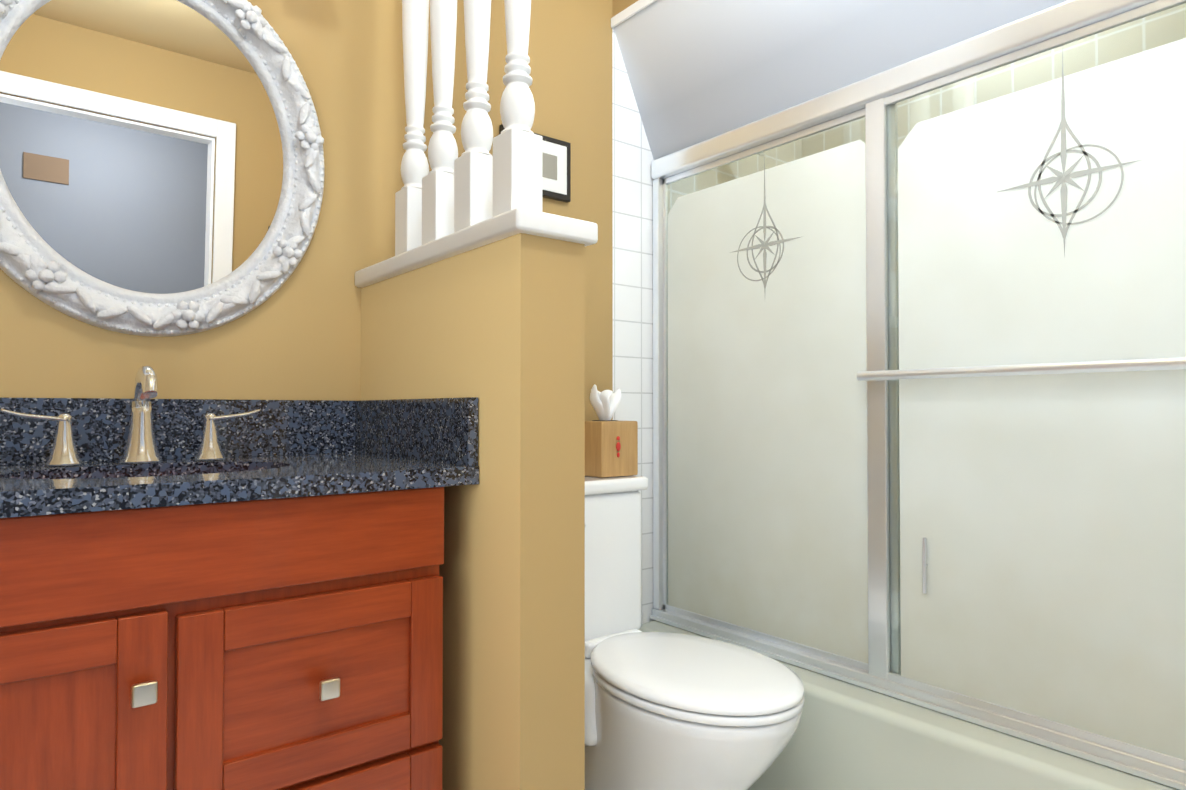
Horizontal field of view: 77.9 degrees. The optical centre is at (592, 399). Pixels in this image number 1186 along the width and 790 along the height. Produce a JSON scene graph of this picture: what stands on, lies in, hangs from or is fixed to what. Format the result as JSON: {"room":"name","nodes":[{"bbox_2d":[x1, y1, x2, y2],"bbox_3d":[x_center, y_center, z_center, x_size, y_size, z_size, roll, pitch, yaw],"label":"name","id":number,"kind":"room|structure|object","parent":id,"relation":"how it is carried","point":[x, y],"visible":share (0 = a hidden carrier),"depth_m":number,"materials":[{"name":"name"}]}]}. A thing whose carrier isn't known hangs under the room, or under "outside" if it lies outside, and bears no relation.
{"room":"bathroom","nodes":[
{"label":"bathroom","id":0,"kind":"room"},
{"bbox_2d":[0,0,801,420],"bbox_3d":[-0.578,-0.203,1.738,3.620,2.450,0.100,1,-1,-39],"label":"wall","id":1,"kind":"structure","parent":0,"point":[296,334],"depth_m":1.69,"materials":[{"name":"brown paint"}]},
{"bbox_2d":[0,0,323,336],"bbox_3d":[-0.840,-0.498,1.406,0.654,0.750,0.061,1,2,-39],"label":"mirror","id":2,"kind":"object","parent":1,"relation":"attached to","point":[161,168],"visible":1,"depth_m":1.42,"materials":[{"name":"white mirror"}]},
{"bbox_2d":[0,397,355,464],"bbox_3d":[-1.052,0.055,1.276,1.328,0.119,0.020,1,-1,-39],"label":"backsplash","id":3,"kind":"structure","parent":1,"relation":"attached to","point":[100,426],"depth_m":1.45,"materials":[{"name":"stone"}]},
{"bbox_2d":[499,124,570,202],"bbox_3d":[-0.155,-0.643,2.005,0.226,0.167,0.020,1,-1,-39],"label":"picture frame","id":4,"kind":"object","parent":1,"relation":"attached to","point":[556,169],"visible":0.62,"depth_m":2.04,"materials":[{"name":"grey"}]},
{"bbox_2d":[361,233,584,789],"bbox_3d":[-0.277,0.377,1.472,0.130,1.281,0.678,1,-1,-39],"label":"wall","id":5,"kind":"structure","parent":0,"point":[497,328],"depth_m":1.23,"materials":[{"name":"brown paint"}]},
{"bbox_2d":[352,397,477,464],"bbox_3d":[-0.370,0.058,1.471,0.020,0.119,0.526,1,-1,-39],"label":"backsplash","id":6,"kind":"structure","parent":5,"relation":"attached to","point":[429,429],"depth_m":1.40,"materials":[{"name":"stone"}]},
{"bbox_2d":[355,207,597,287],"bbox_3d":[-0.271,-0.282,1.475,0.166,0.037,0.696,1,-1,-39],"label":"ledge","id":7,"kind":"object","parent":5,"relation":"on","point":[515,221],"depth_m":1.25,"materials":[{"name":"white paint"}]},
{"bbox_2d":[395,0,428,255],"bbox_3d":[-0.400,-0.862,1.653,0.066,1.127,0.066,1,-1,-39],"label":"baluster","id":8,"kind":"object","parent":7,"relation":"on","point":[414,169],"visible":0.85,"depth_m":1.63,"materials":[{"name":"white paint"}]},
{"bbox_2d":[422,0,457,244],"bbox_3d":[-0.315,-0.864,1.547,0.066,1.127,0.066,1,-1,-39],"label":"baluster","id":9,"kind":"object","parent":7,"relation":"on","point":[438,201],"visible":0.92,"depth_m":1.52,"materials":[{"name":"white paint"}]},
{"bbox_2d":[454,0,492,231],"bbox_3d":[-0.226,-0.865,1.435,0.066,1.127,0.066,1,-1,-39],"label":"baluster","id":10,"kind":"object","parent":7,"relation":"on","point":[473,183],"visible":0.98,"depth_m":1.41,"materials":[{"name":"white paint"}]},
{"bbox_2d":[493,0,541,216],"bbox_3d":[-0.135,-0.867,1.322,0.066,1.127,0.066,1,-1,-39],"label":"baluster","id":11,"kind":"object","parent":7,"relation":"on","point":[517,161],"visible":0.98,"depth_m":1.30,"materials":[{"name":"white paint"}]},
{"bbox_2d":[612,0,637,16],"bbox_3d":[0.617,-1.279,1.671,0.216,0.300,1.520,1,-1,-39],"label":"wall","id":12,"kind":"structure","parent":0,"point":[618,6],"depth_m":2.17,"materials":[{"name":"brown paint"}]},
{"bbox_2d":[611,0,656,27],"bbox_3d":[0.529,-1.133,1.599,0.008,0.030,1.520,1,-1,-39],"label":"trim band","id":13,"kind":"object","parent":12,"relation":"attached to","point":[628,12],"visible":1,"depth_m":2.12,"materials":[{"name":"white paint"}]},
{"bbox_2d":[612,28,653,623],"bbox_3d":[0.095,-0.195,2.276,0.175,2.450,0.100,1,-1,-39],"label":"wall strip","id":14,"kind":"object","parent":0,"point":[633,159],"visible":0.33,"depth_m":2.24,"materials":[{"name":"white tile"}]},
{"bbox_2d":[614,0,1066,159],"bbox_3d":[0.617,-0.942,1.666,0.216,0.374,1.520,1,-1,-39],"label":"sloped ceiling","id":15,"kind":"structure","parent":0,"point":[698,71],"depth_m":1.90,"materials":[{"name":"white paint"}]},
{"bbox_2d":[802,3,1185,157],"bbox_3d":[1.334,-0.197,2.164,0.100,2.450,1.620,1,-1,-39],"label":"wall","id":16,"kind":"structure","parent":0,"point":[1163,22],"depth_m":2.17,"materials":[{"name":"beige tile"}]},
{"bbox_3d":[0.517,1.021,0.011,4.200,0.050,4.300,1,-1,-39],"label":"floor","id":17,"kind":"structure","parent":0,"visible":0},
{"bbox_2d":[0,477,463,789],"bbox_3d":[-0.902,0.577,1.044,1.262,0.867,0.556,1,-1,-39],"label":"bathroom vanity","id":18,"kind":"object","parent":17,"relation":"on","point":[260,607],"depth_m":1.04,"materials":[{"name":"brown wood"}]},
{"bbox_2d":[0,453,478,504],"bbox_3d":[-0.887,0.127,1.069,1.328,0.031,0.548,1,-1,-39],"label":"countertop","id":19,"kind":"structure","parent":18,"relation":"on","point":[48,485],"depth_m":1.16,"materials":[{"name":"stone"}]},
{"bbox_2d":[16,469,203,480],"bbox_3d":[-0.714,0.209,1.202,0.424,0.152,0.314,1,-1,-39],"label":"sink","id":20,"kind":"object","parent":19,"relation":"in","point":[169,470],"depth_m":1.28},
{"bbox_2d":[0,365,260,465],"bbox_3d":[-0.806,0.027,1.320,0.408,0.176,0.152,1,-1,-39],"label":"faucet","id":21,"kind":"object","parent":19,"relation":"on","point":[141,446],"visible":1,"depth_m":1.33,"materials":[{"name":"silver metal"}]},
{"bbox_2d":[585,475,803,789],"bbox_3d":[0.130,0.612,1.711,0.380,0.817,0.790,1,-1,-39],"label":"toilet","id":22,"kind":"object","parent":17,"relation":"on","point":[669,711],"visible":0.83,"depth_m":1.53,"materials":[{"name":"white ceramic"}]},
{"bbox_2d":[585,384,637,477],"bbox_3d":[0.035,0.083,2.016,0.130,0.248,0.138,1,-1,-39],"label":"tissue box","id":23,"kind":"object","parent":22,"relation":"on","point":[611,448],"visible":0.98,"depth_m":1.97,"materials":[{"name":"brown wood"}]},
{"bbox_2d":[639,620,1178,789],"bbox_3d":[0.920,0.846,1.881,0.875,0.354,1.514,1,-1,-39],"label":"bathtub","id":24,"kind":"object","parent":17,"relation":"on","point":[848,736],"visible":0.21,"depth_m":1.54,"materials":[{"name":"grey ceramic"}]},
{"bbox_2d":[650,0,1185,789],"bbox_3d":[0.654,-0.044,1.682,0.088,1.416,1.512,1,-1,-39],"label":"shower door","id":25,"kind":"structure","parent":24,"relation":"on","point":[920,416],"depth_m":1.55,"materials":[{"name":"white glass"}]}
]}

